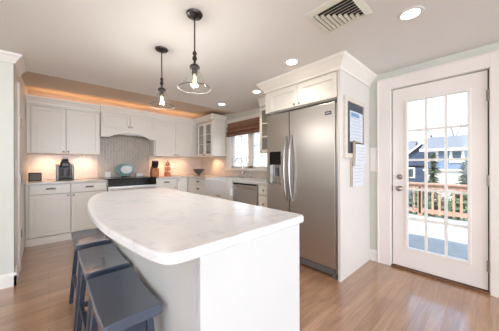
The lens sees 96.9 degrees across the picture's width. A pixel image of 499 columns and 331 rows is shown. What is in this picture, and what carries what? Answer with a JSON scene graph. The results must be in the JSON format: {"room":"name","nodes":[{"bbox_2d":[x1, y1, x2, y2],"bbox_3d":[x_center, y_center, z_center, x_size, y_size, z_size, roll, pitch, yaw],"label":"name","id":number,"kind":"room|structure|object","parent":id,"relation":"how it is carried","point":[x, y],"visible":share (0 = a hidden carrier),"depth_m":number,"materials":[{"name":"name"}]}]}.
{"room":"kitchen","nodes":[
{"label":"kitchen","id":0,"kind":"room"},
{"bbox_2d":[0,61,14,274],"bbox_3d":[-4.109,0.061,0.612,4.750,2.260,0.120,0,0,-42],"label":"wall partition","id":1,"kind":"structure","parent":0,"point":[7,70],"depth_m":2.14,"materials":[{"name":"paint"}]},
{"bbox_2d":[0,264,18,289],"bbox_3d":[-4.134,1.126,0.655,4.768,0.130,0.258,0,0,-42],"label":"baseboard","id":2,"kind":"structure","parent":1,"relation":"attached to","point":[8,280],"depth_m":2.14,"materials":[{"name":"paint"}]},
{"bbox_2d":[0,50,25,76],"bbox_3d":[-4.168,-1.027,0.724,4.818,0.085,0.498,0,0,-42],"label":"trim","id":3,"kind":"structure","parent":1,"relation":"attached to","point":[16,59],"depth_m":2.15,"materials":[{"name":"paint"}]},
{"bbox_2d":[15,70,27,266],"bbox_3d":[-3.062,-0.092,2.899,0.120,2.560,1.850,0,0,-42],"label":"wall","id":4,"kind":"structure","parent":0,"point":[17,79],"depth_m":2.90,"materials":[{"name":"paint"}]},
{"bbox_2d":[17,82,20,271],"bbox_3d":[-2.596,0.137,2.491,0.018,2.100,0.140,0,0,-42],"label":"trim","id":5,"kind":"structure","parent":4,"relation":"attached to","point":[18,83],"depth_m":2.44,"materials":[{"name":"paint"}]},
{"bbox_2d":[27,90,198,191],"bbox_3d":[-2.498,-0.093,4.745,3.440,2.560,0.120,0,0,-42],"label":"wall","id":6,"kind":"structure","parent":0,"point":[27,90],"depth_m":4.15,"materials":[{"name":"paint"}]},
{"bbox_2d":[26,94,100,154],"bbox_3d":[-3.153,-0.622,3.795,0.945,0.890,0.379,0,0,-42],"label":"upper cabinet","id":7,"kind":"object","parent":6,"relation":"attached to","point":[53,125],"visible":1,"depth_m":3.65,"materials":[{"name":"paint"}]},
{"bbox_2d":[27,91,197,118],"bbox_3d":[-2.459,-1.089,4.699,3.200,0.250,0.004,0,0,-42],"label":"trim","id":8,"kind":"structure","parent":6,"relation":"attached to","point":[28,92],"depth_m":4.24,"materials":[{"name":"paint"}]},
{"bbox_2d":[28,154,200,179],"bbox_3d":[-2.450,0.036,4.701,3.190,0.440,0.010,0,0,-42],"label":"backsplash","id":9,"kind":"structure","parent":6,"relation":"attached to","point":[85,166],"depth_m":4.13,"materials":[{"name":"tile"}]},
{"bbox_2d":[98,136,148,177],"bbox_3d":[-2.579,-0.073,4.582,0.950,1.320,0.012,0,0,-42],"label":"backsplash","id":10,"kind":"structure","parent":6,"relation":"attached to","point":[115,151],"depth_m":4.54,"materials":[{"name":"tile"}]},
{"bbox_2d":[21,71,233,116],"bbox_3d":[-1.986,-1.206,4.180,3.440,0.238,1.650,0,0,-42],"label":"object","id":11,"kind":"structure","parent":6,"relation":"attached to","point":[37,82],"depth_m":3.69,"materials":[{"name":"paint"}]},
{"bbox_2d":[100,104,155,141],"bbox_3d":[-2.430,-0.786,4.414,0.957,0.565,0.439,0,0,-42],"label":"upper cabinet","id":12,"kind":"object","parent":6,"relation":"attached to","point":[114,121],"visible":0.99,"depth_m":4.25,"materials":[{"name":"paint"}]},
{"bbox_2d":[149,113,194,156],"bbox_3d":[-1.748,-0.625,5.076,0.943,0.890,0.379,0,0,-42],"label":"upper cabinet","id":13,"kind":"object","parent":6,"relation":"attached to","point":[175,136],"visible":0.97,"depth_m":4.93,"materials":[{"name":"paint"}]},
{"bbox_2d":[0,0,498,112],"bbox_3d":[0.762,-1.112,-2.361,8.190,0.060,11.720,0,0,-42],"label":"ceiling","id":14,"kind":"structure","parent":0,"point":[240,45],"depth_m":1.91,"materials":[{"name":"paint"}]},
{"bbox_2d":[148,46,174,108],"bbox_3d":[-0.820,-0.810,2.066,0.233,0.536,0.233,0,0,-42],"label":"pendant light","id":15,"kind":"object","parent":14,"relation":"hanging from","point":[160,49],"visible":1,"depth_m":2.06,"materials":[{"name":"metal"}]},
{"bbox_2d":[158,78,165,95],"bbox_3d":[-0.820,-0.727,2.066,0.072,0.171,0.072,0,0,-42],"label":"socket","id":16,"kind":"object","parent":15,"relation":"attached to","point":[161,90],"depth_m":2.05,"materials":[{"name":"metal"}]},
{"bbox_2d":[178,8,210,93],"bbox_3d":[-0.394,-0.811,1.586,0.233,0.536,0.233,0,0,-42],"label":"pendant light","id":17,"kind":"object","parent":14,"relation":"hanging from","point":[193,14],"visible":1,"depth_m":1.57,"materials":[{"name":"metal"}]},
{"bbox_2d":[190,51,199,75],"bbox_3d":[-0.393,-0.729,1.586,0.072,0.171,0.072,0,0,-42],"label":"socket","id":18,"kind":"object","parent":17,"relation":"attached to","point":[195,67],"depth_m":1.57,"materials":[{"name":"metal"}]},
{"bbox_2d":[251,90,261,93],"bbox_3d":[0.108,-1.077,3.269,0.164,0.006,0.163,0,0,-42],"label":"recessed light","id":19,"kind":"object","parent":14,"relation":"in","point":[252,91],"visible":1,"depth_m":3.26,"materials":[{"name":"paint"}]},
{"bbox_2d":[284,58,299,65],"bbox_3d":[0.445,-1.078,2.328,0.164,0.006,0.163,0,0,-42],"label":"recessed light","id":20,"kind":"object","parent":14,"relation":"in","point":[292,61],"visible":1,"depth_m":2.31,"materials":[{"name":"paint"}]},
{"bbox_2d":[305,0,372,33],"bbox_3d":[0.639,-1.074,1.586,0.335,0.016,0.340,0,0,-42],"label":"ceiling vent","id":21,"kind":"object","parent":14,"relation":"in","point":[333,15],"visible":1,"depth_m":1.58,"materials":[{"name":"metal"}]},
{"bbox_2d":[397,5,424,20],"bbox_3d":[1.156,-1.080,1.586,0.164,0.006,0.163,0,0,-42],"label":"recessed light","id":22,"kind":"object","parent":14,"relation":"in","point":[413,12],"visible":1,"depth_m":1.58,"materials":[{"name":"paint"}]},
{"bbox_2d":[0,239,498,330],"bbox_3d":[0.212,1.204,-1.751,7.950,0.050,13.130,0,0,-42],"label":"floor","id":23,"kind":"structure","parent":0,"point":[376,296],"depth_m":1.90,"materials":[{"name":"brown wood"}]},
{"bbox_2d":[25,182,106,247],"bbox_3d":[-3.037,0.743,3.714,1.000,0.890,0.646,0,0,-42],"label":"base cabinet","id":24,"kind":"object","parent":23,"relation":"on","point":[52,211],"visible":0.84,"depth_m":3.40,"materials":[{"name":"paint"}]},
{"bbox_2d":[25,178,106,184],"bbox_3d":[-3.041,0.280,3.718,1.002,0.034,0.643,0,0,-42],"label":"countertop","id":25,"kind":"structure","parent":24,"relation":"on","point":[43,182],"depth_m":3.50,"materials":[{"name":"stone"}]},
{"bbox_2d":[28,173,41,181],"bbox_3d":[-3.387,0.196,3.495,0.150,0.135,0.069,0,0,-42],"label":"clock radio","id":26,"kind":"object","parent":25,"relation":"on","point":[32,176],"visible":0.94,"depth_m":3.48,"materials":[{"name":"black plastic"}]},
{"bbox_2d":[55,157,73,180],"bbox_3d":[-3.115,0.073,3.730,0.236,0.381,0.250,0,0,-42],"label":"coffee maker","id":27,"kind":"object","parent":25,"relation":"on","point":[64,171],"visible":0.99,"depth_m":3.68,"materials":[{"name":"black plastic"}]},
{"bbox_2d":[62,169,68,175],"bbox_3d":[-3.078,0.136,3.689,0.090,0.125,0.090,0,0,-42],"label":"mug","id":28,"kind":"object","parent":27,"relation":"on","point":[65,172],"depth_m":3.66,"materials":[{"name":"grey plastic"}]},
{"bbox_2d":[69,228,109,330],"bbox_3d":[-1.305,0.881,1.806,0.244,0.605,0.493,0,0,-42],"label":"stool","id":29,"kind":"object","parent":23,"relation":"on","point":[88,238],"visible":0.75,"depth_m":1.74,"materials":[{"name":"paint"}]},
{"bbox_2d":[75,243,129,330],"bbox_3d":[-0.933,0.880,1.400,0.244,0.605,0.493,0,0,-42],"label":"stool","id":30,"kind":"object","parent":23,"relation":"on","point":[96,261],"visible":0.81,"depth_m":1.37,"materials":[{"name":"paint"}]},
{"bbox_2d":[86,267,161,330],"bbox_3d":[-0.591,0.879,1.016,0.244,0.605,0.493,0,0,-42],"label":"stool","id":31,"kind":"object","parent":23,"relation":"on","point":[120,301],"visible":1,"depth_m":0.95,"materials":[{"name":"paint"}]},
{"bbox_2d":[99,176,158,191],"bbox_3d":[-2.338,0.700,4.305,0.900,0.912,0.704,0,0,-42],"label":"range","id":32,"kind":"object","parent":23,"relation":"on","point":[132,182],"visible":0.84,"depth_m":4.07,"materials":[{"name":"metal"}]},
{"bbox_2d":[104,172,110,176],"bbox_3d":[-2.753,0.192,4.283,0.100,0.110,0.080,0,0,-42],"label":"canister","id":33,"kind":"object","parent":32,"relation":"on","point":[106,174],"visible":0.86,"depth_m":4.25,"materials":[{"name":"white ceramic"}]},
{"bbox_2d":[115,164,134,176],"bbox_3d":[-2.521,0.116,4.481,0.350,0.260,0.170,0,0,-42],"label":"platter","id":34,"kind":"object","parent":32,"relation":"on","point":[124,170],"visible":1,"depth_m":4.47,"materials":[{"name":"teal ceramic"}]},
{"bbox_2d":[99,176,158,179],"bbox_3d":[-2.351,0.253,4.317,0.900,0.014,0.650,0,0,-42],"label":"cooktop","id":35,"kind":"object","parent":32,"relation":"in","point":[131,177],"depth_m":4.18,"materials":[{"name":"black glass"}]},
{"bbox_2d":[108,184,155,191],"bbox_3d":[-2.162,0.638,4.113,0.807,0.495,0.044,0,0,-42],"label":"oven","id":36,"kind":"object","parent":32,"relation":"in","point":[120,186],"depth_m":4.03,"materials":[{"name":"silver metal"}]},
{"bbox_2d":[156,178,176,189],"bbox_3d":[-1.894,0.740,4.756,0.435,0.890,0.646,0,0,-42],"label":"base cabinet","id":37,"kind":"object","parent":23,"relation":"on","point":[160,183],"visible":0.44,"depth_m":4.54,"materials":[{"name":"paint"}]},
{"bbox_2d":[176,178,186,191],"bbox_3d":[-1.640,0.739,4.988,0.248,0.890,0.645,0,0,-42],"label":"base cabinet","id":38,"kind":"object","parent":23,"relation":"on","point":[181,185],"visible":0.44,"depth_m":4.77,"materials":[{"name":"paint"}]},
{"bbox_2d":[87,188,303,330],"bbox_3d":[-0.618,0.717,1.501,0.784,0.930,1.854,0,0,-42],"label":"kitchen island","id":39,"kind":"object","parent":23,"relation":"on","point":[211,263],"visible":1,"depth_m":0.92,"materials":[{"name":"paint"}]},
{"bbox_2d":[188,178,207,195],"bbox_3d":[-0.854,0.737,4.780,0.696,0.890,0.818,0,0,-42],"label":"base cabinet","id":40,"kind":"object","parent":23,"relation":"on","point":[196,186],"visible":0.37,"depth_m":4.54,"materials":[{"name":"paint"}]},
{"bbox_2d":[156,174,266,184],"bbox_3d":[-0.743,0.274,4.173,1.353,0.034,3.061,0,0,-42],"label":"countertop","id":41,"kind":"structure","parent":40,"relation":"on","point":[260,181],"depth_m":4.37,"materials":[{"name":"stone"}]},
{"bbox_2d":[150,160,158,176],"bbox_3d":[-2.054,0.086,4.793,0.140,0.348,0.205,0,0,-42],"label":"knife block","id":42,"kind":"object","parent":41,"relation":"on","point":[154,171],"visible":0.98,"depth_m":4.74,"materials":[{"name":"brown wood"}]},
{"bbox_2d":[164,160,170,175],"bbox_3d":[-1.843,0.082,4.977,0.156,0.355,0.156,0,0,-42],"label":"tower","id":43,"kind":"object","parent":41,"relation":"on","point":[167,168],"visible":0.99,"depth_m":4.94,"materials":[{"name":"orange metal"}]},
{"bbox_2d":[193,169,204,175],"bbox_3d":[-1.195,0.182,5.216,0.280,0.152,0.280,0,0,-42],"label":"footed bowl","id":44,"kind":"object","parent":41,"relation":"on","point":[197,171],"visible":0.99,"depth_m":5.13,"materials":[{"name":"stone"}]},
{"bbox_2d":[206,178,238,195],"bbox_3d":[-0.394,0.399,4.104,0.495,0.245,0.790,0,0,-42],"label":"farmhouse sink","id":45,"kind":"object","parent":41,"relation":"in","point":[223,186],"visible":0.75,"depth_m":3.92,"materials":[{"name":"white ceramic"}]},
{"bbox_2d":[235,158,247,177],"bbox_3d":[-0.147,0.060,4.276,0.269,0.391,0.229,0,0,8],"label":"faucet","id":46,"kind":"object","parent":41,"relation":"on","point":[245,174],"visible":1,"depth_m":4.25,"materials":[{"name":"silver metal"}]},
{"bbox_2d":[208,192,232,200],"bbox_3d":[-0.308,0.853,4.182,0.695,0.655,0.796,0,0,-42],"label":"base cabinet","id":47,"kind":"object","parent":23,"relation":"on","point":[226,197],"visible":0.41,"depth_m":3.92,"materials":[{"name":"paint"}]},
{"bbox_2d":[232,182,258,205],"bbox_3d":[0.133,0.735,3.644,0.697,0.890,0.580,0,0,-42],"label":"dishwasher","id":48,"kind":"object","parent":23,"relation":"on","point":[246,193],"visible":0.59,"depth_m":3.41,"materials":[{"name":"grey metal"}]},
{"bbox_2d":[258,185,266,207],"bbox_3d":[0.443,0.734,3.358,0.695,0.890,0.246,0,0,-42],"label":"base cabinet","id":49,"kind":"object","parent":23,"relation":"on","point":[262,189],"visible":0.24,"depth_m":3.17,"materials":[{"name":"paint"}]},
{"bbox_2d":[267,100,337,279],"bbox_3d":[0.815,0.258,2.829,0.825,1.840,0.974,0,0,-42],"label":"refrigerator","id":50,"kind":"object","parent":23,"relation":"on","point":[302,144],"visible":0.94,"depth_m":2.48,"materials":[{"name":"grey metal"}]},
{"bbox_2d":[256,50,376,281],"bbox_3d":[0.821,0.048,2.827,0.872,2.259,1.203,0,0,-42],"label":"refrigerator surround","id":51,"kind":"object","parent":23,"relation":"on","point":[325,80],"visible":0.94,"depth_m":2.43,"materials":[{"name":"paint"}]},
{"bbox_2d":[343,95,365,157],"bbox_3d":[1.163,-0.388,2.424,0.535,0.640,0.025,0,0,-42],"label":"memo board","id":52,"kind":"object","parent":51,"relation":"attached to","point":[349,103],"visible":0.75,"depth_m":2.33,"materials":[{"name":"white wood"}]},
{"bbox_2d":[350,140,360,186],"bbox_3d":[1.149,-0.008,2.395,0.175,0.490,0.042,0,0,-42],"label":"paper holder","id":53,"kind":"object","parent":52,"relation":"attached to","point":[354,141],"visible":1,"depth_m":2.34,"materials":[{"name":"beige wood"}]},
{"bbox_2d":[350,110,362,142],"bbox_3d":[1.186,-0.408,2.439,0.340,0.330,0.010,0,0,-42],"label":"paper sheet","id":54,"kind":"object","parent":52,"relation":"attached to","point":[356,119],"visible":0.94,"depth_m":2.42,"materials":[{"name":"white paper"}]},
{"bbox_2d":[356,144,365,163],"bbox_3d":[1.249,-0.113,2.467,0.290,0.220,0.009,0,0,-42],"label":"paper sheet","id":55,"kind":"object","parent":52,"relation":"attached to","point":[360,149],"visible":1,"depth_m":2.44,"materials":[{"name":"white paper"}]},
{"bbox_2d":[353,161,362,185],"bbox_3d":[1.216,0.102,2.466,0.280,0.270,0.009,0,0,-42],"label":"paper pad","id":56,"kind":"object","parent":51,"relation":"attached to","point":[358,168],"visible":0.77,"depth_m":2.44,"materials":[{"name":"white paper"}]},
{"bbox_2d":[391,263,489,294],"bbox_3d":[1.948,1.174,2.314,0.148,0.042,0.775,0,0,-42],"label":"threshold","id":57,"kind":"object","parent":23,"relation":"on","point":[435,277],"depth_m":2.22,"materials":[{"name":"brown wood"}]},
{"bbox_2d":[202,42,498,291],"bbox_3d":[3.232,-0.108,0.922,0.120,2.560,13.250,0,0,-42],"label":"wall","id":58,"kind":"structure","parent":0,"point":[495,46],"depth_m":2.58,"materials":[{"name":"paint"}]},
{"bbox_2d":[194,113,226,156],"bbox_3d":[-0.924,-0.628,5.077,0.400,0.890,0.852,0,0,-42],"label":"upper cabinet","id":59,"kind":"object","parent":58,"relation":"attached to","point":[211,127],"visible":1,"depth_m":4.90,"materials":[{"name":"paint"}]},
{"bbox_2d":[201,156,266,177],"bbox_3d":[-0.238,0.031,4.633,0.010,0.440,3.070,0,0,-42],"label":"backsplash","id":60,"kind":"structure","parent":58,"relation":"attached to","point":[212,165],"depth_m":5.10,"materials":[{"name":"tile"}]},
{"bbox_2d":[225,113,266,170],"bbox_3d":[-0.020,-0.427,4.437,0.150,1.085,1.395,0,0,-42],"label":"window","id":61,"kind":"structure","parent":58,"relation":"in","point":[231,147],"depth_m":4.49,"materials":[{"name":"paint"}]},
{"bbox_2d":[226,117,259,136],"bbox_3d":[-0.061,-0.737,4.333,0.095,0.285,1.245,0,0,-42],"label":"roman shade","id":62,"kind":"object","parent":61,"relation":"attached to","point":[249,126],"visible":0.65,"depth_m":4.37,"materials":[{"name":"brown wood"}]},
{"bbox_2d":[257,97,270,153],"bbox_3d":[0.427,-0.631,3.594,0.400,0.890,0.445,0,0,-42],"label":"upper cabinet","id":63,"kind":"object","parent":58,"relation":"attached to","point":[262,113],"visible":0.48,"depth_m":3.65,"materials":[{"name":"paint"}]},
{"bbox_2d":[370,148,376,171],"bbox_3d":[1.516,-0.059,2.701,0.020,0.290,0.081,0,0,-42],"label":"switch box","id":64,"kind":"object","parent":58,"relation":"attached to","point":[373,151],"visible":0.87,"depth_m":2.69,"materials":[{"name":"paint"}]},
{"bbox_2d":[370,249,376,261],"bbox_3d":[4.527,1.103,-0.599,0.018,0.130,9.020,0,0,-42],"label":"baseboard","id":65,"kind":"structure","parent":58,"relation":"attached to","point":[373,253],"depth_m":2.70,"materials":[{"name":"paint"}]},
{"bbox_2d":[377,50,498,297],"bbox_3d":[1.900,0.085,2.273,0.030,2.180,1.060,0,0,-42],"label":"trim","id":66,"kind":"structure","parent":58,"relation":"attached to","point":[490,60],"depth_m":2.34,"materials":[{"name":"paint"}]},
{"bbox_2d":[392,70,489,289],"bbox_3d":[1.907,0.143,2.274,0.109,2.004,0.772,0,0,-42],"label":"door","id":67,"kind":"structure","parent":58,"relation":"in","point":[474,271],"depth_m":2.22,"materials":[{"name":"paint"}]},
{"bbox_2d":[488,70,488,288],"bbox_3d":[1.974,0.154,2.340,0.070,2.042,0.765,0,0,-42],"label":"trim","id":68,"kind":"structure","parent":58,"relation":"attached to","point":[488,70],"depth_m":2.04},
{"label":"outside","id":69,"kind":"structure","parent":0,"visible":0},
{"bbox_2d":[409,213,467,259],"bbox_3d":[3.197,1.467,4.602,4.780,0.050,10.500,0,0,-42],"label":"deck","id":70,"kind":"object","parent":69,"point":[457,236],"depth_m":4.42,"materials":[{"name":"white wood"}]},
{"bbox_2d":[409,182,466,218],"bbox_3d":[4.852,0.972,6.111,0.160,0.930,10.300,0,0,-42],"label":"deck railing","id":71,"kind":"object","parent":70,"relation":"on","point":[419,185],"visible":0.16,"depth_m":5.88,"materials":[{"name":"brown wood"}]},
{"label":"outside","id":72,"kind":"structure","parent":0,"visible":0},
{"bbox_3d":[8.383,3.408,27.926,130.000,0.100,150.000,0,0,-42],"label":"ground","id":73,"kind":"structure","parent":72,"visible":0},
{"bbox_2d":[237,134,259,165],"bbox_3d":[-1.065,-0.022,13.888,4.675,6.840,5.796,0,0,-7],"label":"bare tree","id":74,"kind":"object","parent":73,"relation":"on","point":[257,134],"visible":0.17,"depth_m":13.35,"materials":[{"name":"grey plant"}]},
{"bbox_2d":[408,140,417,150],"bbox_3d":[27.300,-0.641,47.205,8.850,7.900,13.800,0,0,-42],"label":"house","id":75,"kind":"structure","parent":73,"relation":"on","point":[411,144],"depth_m":41.82,"materials":[{"name":"white"}]},
{"bbox_2d":[409,142,423,181],"bbox_3d":[26.703,0.085,32.994,8.880,6.450,7.800,0,0,-42],"label":"house","id":76,"kind":"structure","parent":73,"relation":"on","point":[417,167],"depth_m":30.76,"materials":[{"name":"blue"}]},
{"bbox_2d":[409,193,432,215],"bbox_3d":[5.883,2.169,7.815,1.068,2.398,1.110,0,0,-16],"label":"shrub","id":77,"kind":"object","parent":73,"relation":"on","point":[410,198],"visible":0.06,"depth_m":7.61,"materials":[{"name":"green plant"}]},
{"bbox_2d":[421,154,448,216],"bbox_3d":[10.112,1.369,12.107,2.366,3.968,2.464,0,0,-42],"label":"evergreen tree","id":78,"kind":"object","parent":73,"relation":"on","point":[433,164],"visible":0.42,"depth_m":11.99,"materials":[{"name":"green plant"}]},
{"bbox_2d":[417,108,466,138],"bbox_3d":[39.192,-4.284,44.171,10.153,15.311,10.089,0,0,-29],"label":"bare tree","id":79,"kind":"object","parent":73,"relation":"on","point":[440,108],"visible":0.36,"depth_m":44.08,"materials":[{"name":"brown plant"}]},
{"bbox_2d":[419,135,466,168],"bbox_3d":[24.240,0.117,20.873,8.850,6.400,11.600,0,0,-42],"label":"house","id":80,"kind":"structure","parent":73,"relation":"on","point":[457,145],"depth_m":21.28,"materials":[{"name":"blue"}]},
{"bbox_2d":[423,169,464,200],"bbox_3d":[20.878,1.875,17.737,1.150,2.900,10.900,0,0,-42],"label":"porch","id":81,"kind":"object","parent":73,"relation":"on","point":[452,173],"visible":0.2,"depth_m":20.07,"materials":[{"name":"paint"}]},
{"bbox_2d":[439,193,466,220],"bbox_3d":[6.960,2.093,7.369,1.092,2.544,1.104,0,0,-42],"label":"shrub","id":82,"kind":"object","parent":73,"relation":"on","point":[457,196],"visible":0.16,"depth_m":7.27,"materials":[{"name":"green plant"}]},
{"bbox_2d":[449,161,466,218],"bbox_3d":[8.664,1.601,8.840,2.177,3.512,2.158,0,0,-42],"label":"evergreen tree","id":83,"kind":"object","parent":73,"relation":"on","point":[463,179],"visible":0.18,"depth_m":8.84,"materials":[{"name":"green plant"}]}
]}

